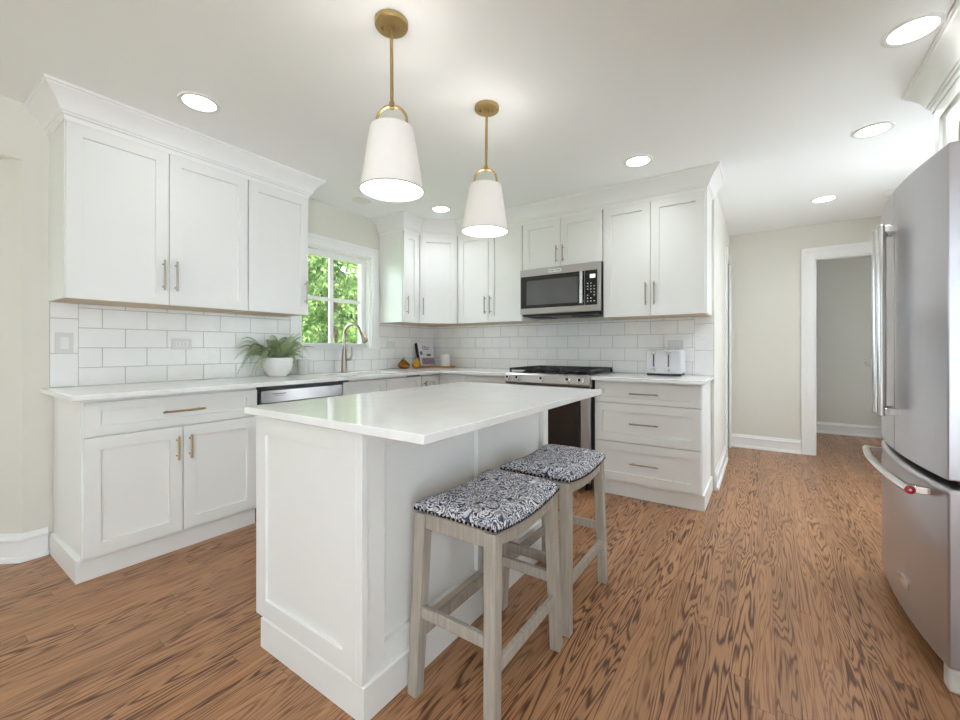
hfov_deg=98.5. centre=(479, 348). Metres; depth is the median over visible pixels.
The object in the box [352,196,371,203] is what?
ceiling disc
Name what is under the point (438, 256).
upper cabinet
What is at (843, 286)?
wall
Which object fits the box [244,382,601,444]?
island countertop
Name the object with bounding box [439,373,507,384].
base cabinet
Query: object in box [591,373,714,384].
countertop
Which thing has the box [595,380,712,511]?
base cabinet
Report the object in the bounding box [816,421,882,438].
baseboard
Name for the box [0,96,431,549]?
wall
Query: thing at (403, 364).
pear
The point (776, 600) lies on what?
floor
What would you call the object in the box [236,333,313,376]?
potted fern
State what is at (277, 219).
upper cabinet
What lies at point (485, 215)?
pendant light
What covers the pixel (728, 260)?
trim
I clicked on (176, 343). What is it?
power outlet
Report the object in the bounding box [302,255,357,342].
conifer tree
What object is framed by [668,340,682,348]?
power outlet
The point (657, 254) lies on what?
upper cabinet
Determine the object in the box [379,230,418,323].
upper cabinet
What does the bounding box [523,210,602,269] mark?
upper cabinet
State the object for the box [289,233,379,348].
window
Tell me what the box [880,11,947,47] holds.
recessed light
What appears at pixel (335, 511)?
kitchen island
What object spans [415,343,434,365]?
book
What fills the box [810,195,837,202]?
recessed light
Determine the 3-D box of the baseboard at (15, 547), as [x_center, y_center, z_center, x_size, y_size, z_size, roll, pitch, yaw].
[-2.884,1.061,2.158,1.060,0.146,0.100,0,0,-9]
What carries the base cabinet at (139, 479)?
on the floor
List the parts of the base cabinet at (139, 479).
door, drawer, handle, handle, handle, door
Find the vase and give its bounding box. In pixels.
[296,359,309,374]
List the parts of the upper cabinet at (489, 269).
door, handle, panel, door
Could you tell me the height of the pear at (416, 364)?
0.140 m
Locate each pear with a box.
[398,358,409,368]
[412,356,420,368]
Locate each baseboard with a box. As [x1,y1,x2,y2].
[0,527,48,563]
[714,445,727,490]
[732,433,800,453]
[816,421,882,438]
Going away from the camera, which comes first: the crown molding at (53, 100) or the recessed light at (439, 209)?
the crown molding at (53, 100)
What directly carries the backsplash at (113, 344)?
attached to the wall at (22, 136)
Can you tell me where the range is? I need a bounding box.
[505,365,614,490]
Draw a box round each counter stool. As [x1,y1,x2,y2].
[407,469,562,719]
[500,444,607,637]
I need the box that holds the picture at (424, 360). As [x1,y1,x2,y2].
[422,358,434,363]
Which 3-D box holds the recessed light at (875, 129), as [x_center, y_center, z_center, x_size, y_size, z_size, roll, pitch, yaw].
[2.357,-1.305,2.483,0.192,0.008,0.192,0,0,34]
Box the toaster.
[646,349,684,375]
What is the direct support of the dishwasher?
on the floor
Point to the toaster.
(661, 362)
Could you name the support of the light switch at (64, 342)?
attached to the wall at (22, 136)
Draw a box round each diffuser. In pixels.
[360,179,422,200]
[462,225,507,236]
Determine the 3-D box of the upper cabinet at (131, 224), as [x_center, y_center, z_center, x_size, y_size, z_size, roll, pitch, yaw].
[-1.973,-0.711,2.553,0.389,0.909,0.903,0,0,34]
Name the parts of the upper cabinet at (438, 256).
panel, door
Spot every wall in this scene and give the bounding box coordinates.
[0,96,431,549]
[438,317,672,372]
[698,193,729,489]
[730,216,881,439]
[816,257,881,425]
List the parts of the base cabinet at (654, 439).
handle, handle, handle, drawer, drawer, drawer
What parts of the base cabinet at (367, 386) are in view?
drawer, drawer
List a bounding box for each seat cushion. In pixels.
[414,469,558,533]
[500,444,604,482]
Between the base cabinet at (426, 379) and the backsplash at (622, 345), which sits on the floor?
the base cabinet at (426, 379)
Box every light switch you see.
[55,332,73,353]
[865,360,871,365]
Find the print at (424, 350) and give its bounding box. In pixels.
[420,346,430,355]
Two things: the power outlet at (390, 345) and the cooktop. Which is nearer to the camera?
the cooktop
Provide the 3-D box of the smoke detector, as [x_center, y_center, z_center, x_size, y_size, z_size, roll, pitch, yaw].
[3.440,-1.286,3.432,0.140,0.046,0.140,0,0,34]
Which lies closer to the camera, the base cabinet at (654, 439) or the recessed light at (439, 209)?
the base cabinet at (654, 439)
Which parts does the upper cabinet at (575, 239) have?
door, door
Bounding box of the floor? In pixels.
[0,433,959,719]
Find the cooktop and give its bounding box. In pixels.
[507,370,614,375]
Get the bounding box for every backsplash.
[49,302,433,387]
[434,316,713,375]
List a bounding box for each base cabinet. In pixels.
[49,387,256,584]
[341,376,420,395]
[406,373,438,386]
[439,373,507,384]
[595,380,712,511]
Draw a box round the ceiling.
[0,0,955,235]
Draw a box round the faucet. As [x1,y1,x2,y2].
[341,323,367,371]
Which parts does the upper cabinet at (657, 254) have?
door, handle, panel, door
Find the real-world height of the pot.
0.145 m
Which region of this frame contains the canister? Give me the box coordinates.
[440,354,449,365]
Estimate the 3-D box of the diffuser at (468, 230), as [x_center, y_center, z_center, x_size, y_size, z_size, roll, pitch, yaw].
[0.026,-0.636,2.245,0.247,0.003,0.247,1,0,34]
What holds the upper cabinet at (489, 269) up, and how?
attached to the wall at (589, 318)
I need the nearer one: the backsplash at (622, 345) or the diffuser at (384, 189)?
the diffuser at (384, 189)
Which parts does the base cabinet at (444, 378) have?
drawer, drawer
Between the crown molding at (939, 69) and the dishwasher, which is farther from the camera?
the dishwasher
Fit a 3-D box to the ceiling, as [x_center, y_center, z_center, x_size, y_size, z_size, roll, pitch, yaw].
[-0.174,-1.379,2.392,5.940,0.140,10.820,0,0,34]
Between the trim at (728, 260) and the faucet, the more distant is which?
the trim at (728, 260)
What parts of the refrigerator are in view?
handle, handle, door, freezer handle, freezer drawer, door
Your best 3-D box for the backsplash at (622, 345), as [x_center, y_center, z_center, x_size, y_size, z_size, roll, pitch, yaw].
[0.654,-0.018,4.135,2.938,0.477,0.008,0,0,34]
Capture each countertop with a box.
[40,367,524,401]
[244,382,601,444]
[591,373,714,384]
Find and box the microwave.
[520,261,602,319]
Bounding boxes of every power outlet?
[171,338,191,349]
[387,341,394,348]
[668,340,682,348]
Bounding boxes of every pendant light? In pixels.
[359,9,423,202]
[461,100,507,238]
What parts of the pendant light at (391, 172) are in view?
rod, lamp shade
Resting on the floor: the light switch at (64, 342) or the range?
the range
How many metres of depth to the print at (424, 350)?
4.69 m
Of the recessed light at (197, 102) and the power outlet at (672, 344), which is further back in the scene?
the power outlet at (672, 344)
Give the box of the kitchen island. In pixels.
[256,410,547,719]
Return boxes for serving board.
[419,366,455,367]
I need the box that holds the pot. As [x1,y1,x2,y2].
[261,357,292,376]
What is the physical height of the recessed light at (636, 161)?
0.008 m
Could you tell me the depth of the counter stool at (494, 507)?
1.35 m
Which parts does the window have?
sash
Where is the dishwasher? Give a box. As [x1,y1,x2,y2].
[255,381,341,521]
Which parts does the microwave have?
door glass, handle, control panel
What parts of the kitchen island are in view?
panel, board, frame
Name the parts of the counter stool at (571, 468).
leg, leg, nailhead trim, leg, leg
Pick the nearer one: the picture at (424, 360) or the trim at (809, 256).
the trim at (809, 256)
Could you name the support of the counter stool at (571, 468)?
on the floor
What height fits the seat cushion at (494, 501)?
0.066 m
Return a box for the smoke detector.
[883,188,895,196]
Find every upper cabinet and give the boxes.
[48,119,247,312]
[227,180,307,316]
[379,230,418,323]
[401,236,469,326]
[458,225,538,324]
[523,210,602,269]
[603,190,711,319]
[934,76,959,153]
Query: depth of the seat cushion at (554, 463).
1.81 m
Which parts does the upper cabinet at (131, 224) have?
door, panel, handle, handle, door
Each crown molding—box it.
[25,73,325,199]
[372,162,724,236]
[902,0,959,114]
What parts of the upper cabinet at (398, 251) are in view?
panel, door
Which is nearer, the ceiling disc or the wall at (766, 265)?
the ceiling disc
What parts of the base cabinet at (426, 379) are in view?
door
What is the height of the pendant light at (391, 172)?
0.680 m
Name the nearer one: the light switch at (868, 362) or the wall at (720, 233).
the wall at (720, 233)
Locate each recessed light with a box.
[177,92,220,113]
[431,206,450,212]
[624,155,652,167]
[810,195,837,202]
[851,121,895,138]
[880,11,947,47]
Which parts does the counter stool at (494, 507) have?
leg, nailhead trim, leg, leg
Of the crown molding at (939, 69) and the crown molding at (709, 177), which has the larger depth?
the crown molding at (709, 177)
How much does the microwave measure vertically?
0.444 m
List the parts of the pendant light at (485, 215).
lamp shade, rod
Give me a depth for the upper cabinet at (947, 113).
1.89 m
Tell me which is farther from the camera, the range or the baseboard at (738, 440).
the baseboard at (738, 440)
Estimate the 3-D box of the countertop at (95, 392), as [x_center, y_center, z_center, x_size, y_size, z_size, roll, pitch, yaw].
[-0.906,0.233,3.221,1.393,0.026,3.277,0,0,34]
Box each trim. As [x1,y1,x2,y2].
[725,247,731,456]
[801,241,871,455]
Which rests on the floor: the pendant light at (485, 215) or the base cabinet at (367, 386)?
the base cabinet at (367, 386)
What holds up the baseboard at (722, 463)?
attached to the wall at (720, 233)
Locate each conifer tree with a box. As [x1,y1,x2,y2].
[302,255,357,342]
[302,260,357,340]
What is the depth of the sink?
3.49 m
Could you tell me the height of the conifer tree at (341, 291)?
7.269 m
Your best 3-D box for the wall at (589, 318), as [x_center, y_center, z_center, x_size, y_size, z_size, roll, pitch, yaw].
[0.585,-0.087,4.260,2.963,2.443,0.120,0,0,34]
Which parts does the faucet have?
lever, spout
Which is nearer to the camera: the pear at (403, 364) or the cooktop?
the cooktop
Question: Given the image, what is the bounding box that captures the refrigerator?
[862,141,959,694]
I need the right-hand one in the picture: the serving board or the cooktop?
the cooktop
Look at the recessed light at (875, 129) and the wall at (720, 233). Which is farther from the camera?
the wall at (720, 233)
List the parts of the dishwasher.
door, control panel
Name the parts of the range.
control panel, oven door, knob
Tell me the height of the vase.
0.125 m
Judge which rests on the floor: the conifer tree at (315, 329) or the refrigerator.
the refrigerator
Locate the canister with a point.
(444, 358)
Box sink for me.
[340,374,405,395]

